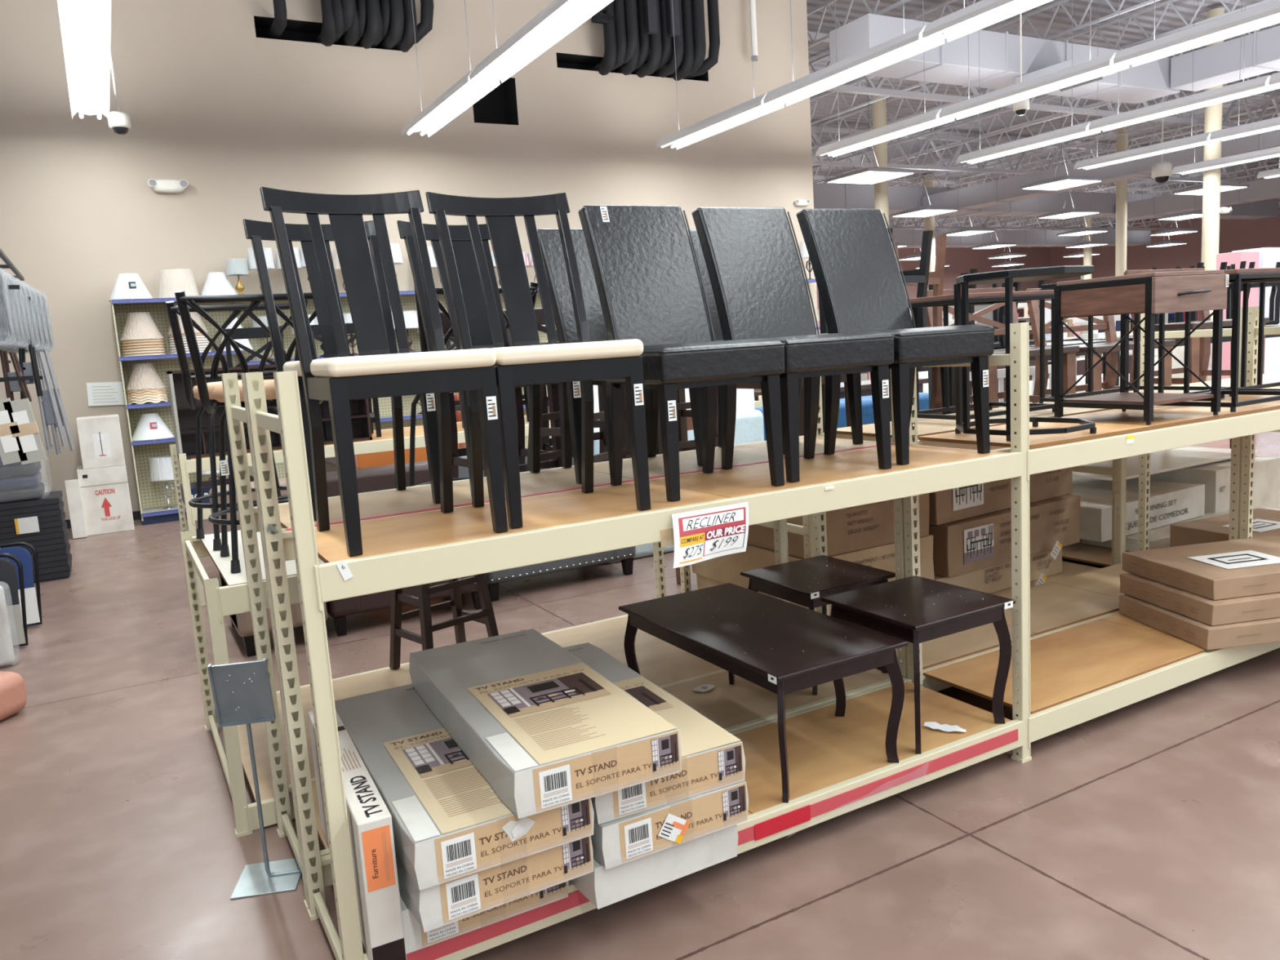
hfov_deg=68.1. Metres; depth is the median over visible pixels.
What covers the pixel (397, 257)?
table lamp
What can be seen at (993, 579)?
carton
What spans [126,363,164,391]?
lampshade
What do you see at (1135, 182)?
joist
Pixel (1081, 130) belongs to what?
strip light
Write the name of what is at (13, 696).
rolled mat
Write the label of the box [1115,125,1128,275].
column
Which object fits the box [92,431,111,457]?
picture
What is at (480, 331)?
dining chair
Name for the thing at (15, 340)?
folding chair
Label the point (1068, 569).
storage rack
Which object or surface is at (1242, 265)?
counter chair
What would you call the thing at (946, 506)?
carton
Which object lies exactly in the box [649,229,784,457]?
leather chair
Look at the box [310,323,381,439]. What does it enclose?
counter chair
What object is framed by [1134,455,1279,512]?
carton
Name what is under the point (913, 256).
panel light
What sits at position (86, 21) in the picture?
strip light
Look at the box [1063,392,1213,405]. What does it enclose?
shelf
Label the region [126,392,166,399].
lampshade
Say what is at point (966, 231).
panel light
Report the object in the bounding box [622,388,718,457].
wooden stool
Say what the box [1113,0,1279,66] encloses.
strip light
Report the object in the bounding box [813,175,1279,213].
girder
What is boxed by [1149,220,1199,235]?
panel light
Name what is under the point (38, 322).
folding chair
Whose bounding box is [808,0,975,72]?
joist
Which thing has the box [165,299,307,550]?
bar stool
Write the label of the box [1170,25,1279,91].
air duct
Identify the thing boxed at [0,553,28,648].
camp chair
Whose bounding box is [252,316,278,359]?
table lamp
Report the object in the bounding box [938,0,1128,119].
strip light
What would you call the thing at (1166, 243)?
panel light
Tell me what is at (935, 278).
counter chair
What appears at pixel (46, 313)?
folding chair
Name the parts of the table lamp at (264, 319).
lamp shade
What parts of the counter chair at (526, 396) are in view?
leg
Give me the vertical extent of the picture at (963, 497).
0.205 m
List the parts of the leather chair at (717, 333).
leg, backrest, leg, leg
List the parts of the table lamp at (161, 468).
lamp shade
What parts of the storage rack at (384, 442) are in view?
upright post, upright post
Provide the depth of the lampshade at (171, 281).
10.47 m
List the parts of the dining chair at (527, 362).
post, rail, leg, seat frame, post, leg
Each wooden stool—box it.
[389,573,498,669]
[526,341,631,471]
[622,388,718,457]
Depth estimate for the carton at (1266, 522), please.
5.57 m
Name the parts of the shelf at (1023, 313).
panel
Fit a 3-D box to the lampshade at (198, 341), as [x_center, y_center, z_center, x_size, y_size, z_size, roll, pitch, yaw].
[-5.120,-1.701,10.730,0.430,0.320,0.430,-8,9,-29]
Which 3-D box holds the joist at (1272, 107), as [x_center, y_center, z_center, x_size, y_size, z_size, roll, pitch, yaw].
[16.048,-11.102,32.128,0.055,0.594,49.523,-8,9,-29]
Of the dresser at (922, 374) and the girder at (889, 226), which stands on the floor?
the dresser at (922, 374)
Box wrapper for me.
[924,721,966,732]
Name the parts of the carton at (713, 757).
printed panel, printed panel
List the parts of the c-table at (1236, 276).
frame, frame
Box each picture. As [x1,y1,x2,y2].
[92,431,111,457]
[402,737,472,777]
[488,672,611,717]
[539,881,566,902]
[560,798,591,839]
[562,836,591,877]
[623,685,674,711]
[651,733,679,775]
[717,745,742,784]
[722,785,746,824]
[952,483,983,511]
[964,523,994,564]
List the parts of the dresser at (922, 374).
drawer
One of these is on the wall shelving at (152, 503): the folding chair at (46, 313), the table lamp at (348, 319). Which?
the table lamp at (348, 319)
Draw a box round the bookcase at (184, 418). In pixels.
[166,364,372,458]
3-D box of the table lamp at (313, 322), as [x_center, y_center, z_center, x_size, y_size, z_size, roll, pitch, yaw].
[-3.997,-1.714,11.341,0.324,0.510,0.316,-8,9,-29]
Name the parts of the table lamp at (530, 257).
lamp shade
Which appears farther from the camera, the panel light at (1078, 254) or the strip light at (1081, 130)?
the panel light at (1078, 254)
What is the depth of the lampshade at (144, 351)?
10.36 m
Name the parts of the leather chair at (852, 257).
leg, backrest, leg, leg, seat, under frame, leg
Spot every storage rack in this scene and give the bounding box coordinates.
[169,422,465,605]
[179,518,790,837]
[221,368,907,911]
[243,322,1031,959]
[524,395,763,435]
[680,402,1126,611]
[817,307,1242,673]
[912,306,1279,748]
[1062,384,1279,566]
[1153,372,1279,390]
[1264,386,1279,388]
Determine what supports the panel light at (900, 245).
hanging from the ceiling
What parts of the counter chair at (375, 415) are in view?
post, leg, rail, post, leg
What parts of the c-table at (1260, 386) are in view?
frame, frame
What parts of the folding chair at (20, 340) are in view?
seat panel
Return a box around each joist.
[806,0,911,48]
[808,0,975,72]
[809,0,1159,124]
[811,0,1275,149]
[811,3,1266,168]
[812,96,1115,183]
[813,75,1259,185]
[848,74,1279,186]
[888,156,1277,226]
[888,156,1279,230]
[888,214,922,223]
[890,89,1279,187]
[902,156,1279,230]
[921,165,1274,230]
[933,104,1279,187]
[940,173,1265,230]
[984,178,1262,230]
[1004,217,1115,230]
[1011,197,1279,230]
[1033,198,1279,230]
[1058,205,1279,230]
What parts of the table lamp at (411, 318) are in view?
lamp shade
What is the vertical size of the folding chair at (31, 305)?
0.570 m
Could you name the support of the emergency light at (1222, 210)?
attached to the column at (1213, 113)
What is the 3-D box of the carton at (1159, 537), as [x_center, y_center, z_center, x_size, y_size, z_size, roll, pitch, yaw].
[3.802,0.320,6.630,1.507,0.092,0.506,-8,9,-29]
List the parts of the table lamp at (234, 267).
lamp shade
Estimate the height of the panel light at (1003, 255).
2.412 m
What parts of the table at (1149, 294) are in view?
leg, leg, leg, drawer, handle, leg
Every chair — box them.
[0,271,13,346]
[0,272,18,346]
[0,275,23,346]
[0,279,28,347]
[0,281,33,349]
[0,284,38,350]
[0,350,31,401]
[0,542,42,626]
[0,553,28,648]
[3,288,43,351]
[6,290,48,351]
[7,293,53,353]
[223,325,284,444]
[243,218,440,520]
[259,186,507,556]
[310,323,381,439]
[396,220,581,497]
[425,191,650,528]
[440,310,562,478]
[443,334,463,428]
[490,328,548,422]
[533,308,608,462]
[537,228,702,476]
[577,204,785,501]
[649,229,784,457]
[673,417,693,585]
[692,207,895,482]
[795,208,995,465]
[798,333,862,444]
[818,228,933,333]
[891,235,946,326]
[926,287,1079,414]
[928,267,1010,348]
[967,266,1045,345]
[1026,288,1175,403]
[1152,262,1227,331]
[1189,261,1255,328]
[1226,262,1279,324]
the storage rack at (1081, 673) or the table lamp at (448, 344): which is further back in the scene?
the table lamp at (448, 344)
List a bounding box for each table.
[618,582,908,803]
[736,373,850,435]
[740,555,895,695]
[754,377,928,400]
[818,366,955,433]
[820,575,1015,754]
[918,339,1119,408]
[953,265,1096,440]
[1054,269,1229,425]
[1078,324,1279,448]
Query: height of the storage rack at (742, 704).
1.638 m
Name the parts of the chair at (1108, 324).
post, rail, leg, post, seat, leg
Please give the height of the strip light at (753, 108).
3.130 m
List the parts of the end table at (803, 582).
leg, leg, leg, leg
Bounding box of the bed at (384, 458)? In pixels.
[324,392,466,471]
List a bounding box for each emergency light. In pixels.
[147,178,188,193]
[794,199,809,206]
[1218,206,1231,213]
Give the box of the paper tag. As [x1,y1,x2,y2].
[693,684,715,692]
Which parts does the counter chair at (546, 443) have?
rail, post, post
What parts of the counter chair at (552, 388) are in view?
post, rail, leg, post, seat, leg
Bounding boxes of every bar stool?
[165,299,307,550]
[174,290,324,573]
[408,281,537,486]
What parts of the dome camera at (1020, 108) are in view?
stem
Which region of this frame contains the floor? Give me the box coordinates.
[0,431,1279,959]
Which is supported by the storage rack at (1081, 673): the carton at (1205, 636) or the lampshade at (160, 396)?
the carton at (1205, 636)
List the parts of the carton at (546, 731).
printed panel, printed panel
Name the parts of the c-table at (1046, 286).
frame, frame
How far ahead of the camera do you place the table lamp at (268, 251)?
10.94 m
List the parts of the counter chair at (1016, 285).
leg, seat, post, post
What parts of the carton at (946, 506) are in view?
panel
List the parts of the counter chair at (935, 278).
leg, post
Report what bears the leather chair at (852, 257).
on the storage rack at (838, 766)
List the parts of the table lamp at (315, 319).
lamp shade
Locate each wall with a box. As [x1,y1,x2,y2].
[0,0,817,519]
[816,246,1049,327]
[1049,204,1279,284]
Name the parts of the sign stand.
sign panel, plate, bent rod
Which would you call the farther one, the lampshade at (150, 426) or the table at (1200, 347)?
the lampshade at (150, 426)
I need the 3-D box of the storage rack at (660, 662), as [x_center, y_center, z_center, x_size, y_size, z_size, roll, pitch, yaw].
[-0.674,0.605,4.439,2.508,0.945,1.227,-8,9,-29]
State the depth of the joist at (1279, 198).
57.04 m
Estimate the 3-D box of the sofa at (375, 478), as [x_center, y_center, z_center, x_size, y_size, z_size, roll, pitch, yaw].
[-1.650,0.404,6.274,1.000,0.920,0.900,-8,9,-27]
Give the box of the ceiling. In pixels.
[806,0,1279,230]
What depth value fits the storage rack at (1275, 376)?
5.74 m
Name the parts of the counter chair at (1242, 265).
post, post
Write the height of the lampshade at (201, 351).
0.320 m
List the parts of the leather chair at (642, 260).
leg, backrest, leg, under frame, seat, leg, leg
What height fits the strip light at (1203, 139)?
3.130 m
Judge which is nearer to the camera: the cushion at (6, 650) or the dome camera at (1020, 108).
the cushion at (6, 650)
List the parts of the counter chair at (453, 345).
leg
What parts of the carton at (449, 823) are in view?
printed panel, printed panel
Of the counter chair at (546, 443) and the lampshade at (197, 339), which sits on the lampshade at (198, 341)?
the lampshade at (197, 339)
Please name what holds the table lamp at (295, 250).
on the wall shelving at (152, 503)
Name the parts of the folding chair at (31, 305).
seat panel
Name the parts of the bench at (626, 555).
arm, backrest, arm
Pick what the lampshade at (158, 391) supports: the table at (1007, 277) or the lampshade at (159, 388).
the lampshade at (159, 388)
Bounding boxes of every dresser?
[918,368,928,372]
[918,371,928,392]
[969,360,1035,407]
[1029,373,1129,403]
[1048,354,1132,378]
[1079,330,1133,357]
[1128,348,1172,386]
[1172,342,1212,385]
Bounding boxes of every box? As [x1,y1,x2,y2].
[0,397,26,465]
[3,398,46,464]
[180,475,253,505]
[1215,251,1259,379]
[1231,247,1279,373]
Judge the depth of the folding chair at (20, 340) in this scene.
7.37 m
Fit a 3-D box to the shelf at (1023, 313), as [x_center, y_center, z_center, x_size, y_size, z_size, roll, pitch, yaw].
[21.182,-7.259,44.086,12.000,2.400,0.480,-8,9,-29]
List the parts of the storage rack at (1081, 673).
upright post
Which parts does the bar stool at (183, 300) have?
leg, leg, frame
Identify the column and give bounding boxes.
[871,95,888,228]
[923,175,935,290]
[1083,217,1092,279]
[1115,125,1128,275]
[1201,8,1224,319]
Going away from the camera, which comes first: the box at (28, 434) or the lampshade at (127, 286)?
the box at (28, 434)
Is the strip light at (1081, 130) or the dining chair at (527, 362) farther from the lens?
the strip light at (1081, 130)
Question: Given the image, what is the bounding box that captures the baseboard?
[65,511,141,528]
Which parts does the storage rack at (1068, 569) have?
upright post, upright post, upright post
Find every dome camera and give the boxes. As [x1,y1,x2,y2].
[107,45,131,135]
[1013,13,1029,115]
[1151,96,1172,183]
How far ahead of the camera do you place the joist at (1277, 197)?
56.38 m
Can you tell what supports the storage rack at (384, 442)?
on the floor
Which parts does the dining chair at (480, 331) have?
post, rail, leg, post, leg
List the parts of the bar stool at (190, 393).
leg, leg, frame, leg, leg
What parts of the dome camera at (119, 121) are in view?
stem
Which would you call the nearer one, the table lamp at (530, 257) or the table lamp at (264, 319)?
the table lamp at (264, 319)
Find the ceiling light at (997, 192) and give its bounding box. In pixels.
[921,128,1279,215]
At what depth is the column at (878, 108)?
23.48 m
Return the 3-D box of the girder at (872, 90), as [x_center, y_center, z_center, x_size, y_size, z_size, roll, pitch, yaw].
[22.300,-10.695,28.493,48.150,1.004,0.130,-8,9,-29]
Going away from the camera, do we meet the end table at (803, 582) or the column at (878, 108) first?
the end table at (803, 582)
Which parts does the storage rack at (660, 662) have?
upright post, upright post, upright post, upright post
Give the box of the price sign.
[671,502,748,568]
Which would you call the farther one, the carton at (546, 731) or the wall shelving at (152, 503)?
the wall shelving at (152, 503)
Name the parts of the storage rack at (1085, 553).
upright post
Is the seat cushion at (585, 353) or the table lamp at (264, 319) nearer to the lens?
the seat cushion at (585, 353)
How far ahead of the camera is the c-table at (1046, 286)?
4.94 m
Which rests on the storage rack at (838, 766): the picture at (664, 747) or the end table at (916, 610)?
the end table at (916, 610)
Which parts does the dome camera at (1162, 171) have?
stem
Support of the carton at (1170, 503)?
on the carton at (1159, 537)
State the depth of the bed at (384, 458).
9.30 m
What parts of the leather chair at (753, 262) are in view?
leg, backrest, leg, leg, seat, under frame, leg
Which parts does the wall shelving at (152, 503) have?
panel, price rail, shelf, shelf, kick plate, price rail, price rail, shelf, price rail, price rail, shelf, price rail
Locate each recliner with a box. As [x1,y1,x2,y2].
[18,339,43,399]
[35,344,75,454]
[35,351,66,449]
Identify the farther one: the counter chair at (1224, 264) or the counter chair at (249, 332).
the counter chair at (1224, 264)
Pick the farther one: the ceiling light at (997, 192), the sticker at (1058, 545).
the ceiling light at (997, 192)
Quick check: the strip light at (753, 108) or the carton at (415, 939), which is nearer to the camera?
the carton at (415, 939)
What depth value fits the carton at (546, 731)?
2.60 m
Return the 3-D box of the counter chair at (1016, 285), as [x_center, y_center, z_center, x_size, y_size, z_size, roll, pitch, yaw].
[3.073,-1.439,7.952,0.440,0.630,0.490,-10,10,-37]
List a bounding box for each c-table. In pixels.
[906,289,1054,422]
[1039,283,1230,403]
[1155,267,1279,412]
[1229,278,1279,396]
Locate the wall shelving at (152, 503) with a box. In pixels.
[111,279,819,524]
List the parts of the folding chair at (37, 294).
seat panel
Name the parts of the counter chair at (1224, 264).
leg, leg, seat, post, post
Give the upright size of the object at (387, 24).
1.968 m
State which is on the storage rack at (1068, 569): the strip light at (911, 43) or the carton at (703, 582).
the carton at (703, 582)
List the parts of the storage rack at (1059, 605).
upright post, upright post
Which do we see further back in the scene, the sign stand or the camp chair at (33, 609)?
the camp chair at (33, 609)
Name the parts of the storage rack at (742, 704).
upright post, upright post, upright post, upright post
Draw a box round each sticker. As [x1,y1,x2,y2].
[1035,573,1046,585]
[1049,540,1062,559]
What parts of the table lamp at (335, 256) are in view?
lamp shade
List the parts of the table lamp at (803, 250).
lamp shade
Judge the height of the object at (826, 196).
0.800 m
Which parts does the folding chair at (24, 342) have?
seat panel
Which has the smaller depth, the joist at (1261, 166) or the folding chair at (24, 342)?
the folding chair at (24, 342)
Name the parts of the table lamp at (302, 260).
lamp shade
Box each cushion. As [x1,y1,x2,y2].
[0,455,31,466]
[0,461,41,478]
[0,471,41,491]
[0,482,44,503]
[0,585,14,666]
[192,379,241,399]
[212,379,275,402]
[283,360,313,376]
[310,347,496,377]
[491,338,643,365]
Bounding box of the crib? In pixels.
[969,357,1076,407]
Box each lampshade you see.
[108,273,152,302]
[120,313,164,341]
[120,338,164,344]
[120,342,164,346]
[120,344,165,349]
[120,346,166,352]
[120,350,166,355]
[122,352,166,356]
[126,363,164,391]
[126,386,165,394]
[126,390,165,396]
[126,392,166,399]
[127,395,167,402]
[127,398,168,404]
[132,413,174,441]
[159,270,199,297]
[168,311,208,334]
[168,333,207,337]
[168,335,205,340]
[168,337,208,342]
[168,340,209,345]
[168,342,208,347]
[168,345,207,350]
[168,347,211,352]
[169,350,211,354]
[200,272,237,295]
[221,317,253,351]
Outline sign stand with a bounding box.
[207,657,302,899]
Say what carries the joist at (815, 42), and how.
on the girder
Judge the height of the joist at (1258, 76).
0.594 m
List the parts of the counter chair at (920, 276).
leg, post, post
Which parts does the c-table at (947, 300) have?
frame, frame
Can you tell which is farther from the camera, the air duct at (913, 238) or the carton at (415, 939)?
the air duct at (913, 238)
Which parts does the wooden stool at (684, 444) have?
leg, leg, leg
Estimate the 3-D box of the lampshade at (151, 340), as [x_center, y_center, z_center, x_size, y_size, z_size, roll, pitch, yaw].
[-5.531,-1.665,10.502,0.437,0.288,0.437,-8,9,-29]
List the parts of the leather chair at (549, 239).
leg, backrest, under frame, leg, leg, leg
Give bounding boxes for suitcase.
[0,490,71,583]
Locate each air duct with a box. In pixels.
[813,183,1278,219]
[829,13,1180,103]
[892,229,1151,248]
[1127,176,1279,220]
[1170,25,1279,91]
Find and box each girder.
[807,31,1279,128]
[810,126,1279,183]
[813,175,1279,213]
[888,215,1201,230]
[888,226,1067,230]
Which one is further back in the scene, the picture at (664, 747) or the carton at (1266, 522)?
the carton at (1266, 522)
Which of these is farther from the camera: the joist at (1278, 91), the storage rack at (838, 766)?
the joist at (1278, 91)
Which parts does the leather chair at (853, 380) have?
leg, leg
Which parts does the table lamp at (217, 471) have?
lamp shade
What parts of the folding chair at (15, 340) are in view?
seat panel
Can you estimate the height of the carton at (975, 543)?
0.294 m
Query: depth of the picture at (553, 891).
2.57 m
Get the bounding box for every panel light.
[824,83,917,184]
[890,151,959,217]
[894,243,908,247]
[898,218,920,260]
[939,175,995,235]
[970,216,1017,248]
[986,216,1026,258]
[991,247,1025,266]
[1019,96,1104,190]
[1036,142,1101,218]
[1056,188,1109,235]
[1062,249,1100,257]
[1064,217,1109,248]
[1145,219,1187,246]
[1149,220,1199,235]
[1156,173,1202,220]
[1171,182,1249,195]
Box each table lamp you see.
[149,456,175,509]
[201,470,219,479]
[226,259,248,294]
[248,248,275,289]
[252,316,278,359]
[276,248,302,269]
[292,315,315,333]
[299,247,308,279]
[314,316,324,356]
[332,249,346,293]
[343,313,358,355]
[390,244,402,275]
[403,311,418,351]
[427,247,437,268]
[445,339,453,349]
[490,253,496,266]
[522,253,529,266]
[526,253,535,282]
[799,240,812,279]
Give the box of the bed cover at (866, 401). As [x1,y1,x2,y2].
[755,392,928,440]
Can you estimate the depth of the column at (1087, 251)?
48.88 m
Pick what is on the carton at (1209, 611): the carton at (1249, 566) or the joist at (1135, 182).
the carton at (1249, 566)
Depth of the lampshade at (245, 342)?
10.88 m
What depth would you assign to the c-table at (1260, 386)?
4.82 m
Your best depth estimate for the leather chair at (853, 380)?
3.92 m
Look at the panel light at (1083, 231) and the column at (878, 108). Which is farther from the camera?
the panel light at (1083, 231)
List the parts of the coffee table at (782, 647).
leg, leg, leg, leg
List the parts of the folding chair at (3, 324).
seat panel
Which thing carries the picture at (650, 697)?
on the carton at (713, 757)
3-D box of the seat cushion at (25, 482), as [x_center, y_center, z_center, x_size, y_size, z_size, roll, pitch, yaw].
[-5.438,0.037,7.828,0.820,0.098,0.530,-8,9,-29]
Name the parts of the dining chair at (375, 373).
post, rail, leg, seat frame, post, leg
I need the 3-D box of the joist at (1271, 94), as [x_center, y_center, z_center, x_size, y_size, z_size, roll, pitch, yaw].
[12.396,-10.581,30.121,0.055,0.594,49.523,-8,9,-29]
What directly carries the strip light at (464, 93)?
hanging from the ceiling
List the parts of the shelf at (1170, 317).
shelf, panel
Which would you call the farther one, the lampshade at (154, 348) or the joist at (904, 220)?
the joist at (904, 220)
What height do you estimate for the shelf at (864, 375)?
1.700 m
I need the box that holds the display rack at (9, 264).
[0,248,44,382]
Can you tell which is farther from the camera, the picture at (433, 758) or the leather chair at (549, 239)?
the leather chair at (549, 239)
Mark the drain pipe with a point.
(753, 2)
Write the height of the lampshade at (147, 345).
0.288 m
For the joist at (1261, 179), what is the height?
0.594 m
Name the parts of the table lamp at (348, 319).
lamp shade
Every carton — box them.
[64,479,87,538]
[75,413,125,469]
[76,465,134,536]
[307,710,406,959]
[334,683,594,890]
[395,835,593,932]
[400,880,568,953]
[408,628,681,818]
[562,642,745,824]
[568,824,738,909]
[591,780,748,869]
[691,534,934,608]
[696,573,831,616]
[746,493,929,558]
[928,466,1072,524]
[928,493,1080,577]
[933,546,1062,593]
[1070,476,1204,542]
[1081,506,1279,551]
[1119,594,1279,650]
[1120,573,1279,626]
[1122,535,1279,599]
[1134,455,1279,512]
[1169,508,1279,546]
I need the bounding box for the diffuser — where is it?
[1015,58,1115,91]
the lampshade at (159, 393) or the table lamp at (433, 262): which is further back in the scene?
the table lamp at (433, 262)
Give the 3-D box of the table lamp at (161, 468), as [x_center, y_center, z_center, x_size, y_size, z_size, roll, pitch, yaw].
[-5.379,0.029,10.749,0.324,0.590,0.316,-8,9,-29]
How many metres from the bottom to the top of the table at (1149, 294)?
0.601 m
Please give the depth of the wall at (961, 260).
64.94 m
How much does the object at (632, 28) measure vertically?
2.018 m
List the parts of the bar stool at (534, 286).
leg, frame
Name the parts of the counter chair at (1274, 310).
leg, leg, seat, post, post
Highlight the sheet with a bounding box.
[1072,445,1260,480]
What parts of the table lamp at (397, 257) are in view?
lamp shade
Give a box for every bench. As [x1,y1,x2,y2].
[458,445,635,601]
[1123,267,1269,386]
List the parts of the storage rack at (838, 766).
upright post, upright post, upright post, upright post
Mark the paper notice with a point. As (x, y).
(99, 393)
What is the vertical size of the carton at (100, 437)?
0.531 m
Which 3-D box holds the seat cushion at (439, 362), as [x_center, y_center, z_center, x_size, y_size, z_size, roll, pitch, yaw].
[-0.643,-0.309,2.501,0.424,0.047,0.383,-8,9,-29]
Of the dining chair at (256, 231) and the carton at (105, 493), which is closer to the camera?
the dining chair at (256, 231)
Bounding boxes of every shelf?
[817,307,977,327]
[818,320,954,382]
[1017,300,1051,339]
[1044,307,1199,360]
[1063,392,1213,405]
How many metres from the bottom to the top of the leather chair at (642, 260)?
0.943 m
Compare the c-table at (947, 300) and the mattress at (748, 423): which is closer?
the c-table at (947, 300)
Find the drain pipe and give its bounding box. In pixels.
[748,0,758,61]
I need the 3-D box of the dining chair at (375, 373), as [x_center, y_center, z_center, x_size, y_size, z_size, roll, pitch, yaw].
[-0.705,-0.346,2.604,0.456,0.974,0.629,-8,9,-29]
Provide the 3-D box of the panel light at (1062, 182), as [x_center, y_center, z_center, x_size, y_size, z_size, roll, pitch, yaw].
[10.800,-8.794,24.281,1.440,2.412,1.440,-8,9,-29]
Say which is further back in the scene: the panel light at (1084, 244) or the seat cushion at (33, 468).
the panel light at (1084, 244)
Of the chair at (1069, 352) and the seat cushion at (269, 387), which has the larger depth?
the chair at (1069, 352)
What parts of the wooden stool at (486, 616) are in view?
leg, leg, leg, leg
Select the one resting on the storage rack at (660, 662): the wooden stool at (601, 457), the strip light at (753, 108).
the wooden stool at (601, 457)
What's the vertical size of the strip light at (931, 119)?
3.130 m
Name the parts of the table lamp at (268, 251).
lamp shade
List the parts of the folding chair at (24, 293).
seat panel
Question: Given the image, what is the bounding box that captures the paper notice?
[86,382,124,405]
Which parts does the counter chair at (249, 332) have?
post, rail, leg, post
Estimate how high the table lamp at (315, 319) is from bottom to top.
0.510 m
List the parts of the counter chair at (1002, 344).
leg, post, seat, post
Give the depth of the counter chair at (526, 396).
8.13 m
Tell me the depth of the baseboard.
10.91 m
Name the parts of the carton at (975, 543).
panel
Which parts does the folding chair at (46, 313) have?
seat panel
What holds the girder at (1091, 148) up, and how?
attached to the wall
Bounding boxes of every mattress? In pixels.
[593,385,755,420]
[593,408,764,563]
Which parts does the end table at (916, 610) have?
leg, leg, leg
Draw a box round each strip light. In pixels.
[57,0,111,50]
[62,38,110,119]
[400,0,500,137]
[469,0,613,83]
[656,0,784,149]
[763,0,944,106]
[815,0,954,157]
[922,0,1053,41]
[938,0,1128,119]
[956,0,1100,164]
[1073,0,1218,169]
[1088,0,1279,131]
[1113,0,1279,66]
[1171,0,1279,174]
[1209,0,1279,141]
[1257,156,1279,178]
[1268,71,1279,85]
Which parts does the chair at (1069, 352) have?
post, rail, leg, post, seat, leg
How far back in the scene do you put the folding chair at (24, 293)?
7.90 m
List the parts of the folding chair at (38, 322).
seat panel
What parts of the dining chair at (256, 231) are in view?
post, leg, rail, post, leg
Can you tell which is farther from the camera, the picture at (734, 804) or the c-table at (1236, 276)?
the c-table at (1236, 276)
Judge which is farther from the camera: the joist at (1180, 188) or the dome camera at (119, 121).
the joist at (1180, 188)
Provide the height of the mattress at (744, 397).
1.350 m
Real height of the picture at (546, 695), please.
0.001 m
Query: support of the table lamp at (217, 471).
on the wall shelving at (152, 503)
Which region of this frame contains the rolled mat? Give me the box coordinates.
[0,671,26,720]
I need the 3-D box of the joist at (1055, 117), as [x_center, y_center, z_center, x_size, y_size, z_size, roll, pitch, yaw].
[8.743,-10.059,28.115,0.055,0.594,49.523,-8,9,-29]
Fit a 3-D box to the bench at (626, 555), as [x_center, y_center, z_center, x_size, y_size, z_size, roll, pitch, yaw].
[-0.747,0.258,6.888,1.150,0.920,0.913,-8,9,-29]
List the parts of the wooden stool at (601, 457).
leg, seat, leg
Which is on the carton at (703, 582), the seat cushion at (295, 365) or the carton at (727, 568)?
the carton at (727, 568)
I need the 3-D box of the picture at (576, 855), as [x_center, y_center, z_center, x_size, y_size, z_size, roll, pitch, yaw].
[-0.164,0.976,2.461,0.077,0.097,0.001,-8,9,-29]
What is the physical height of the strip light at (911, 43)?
3.130 m

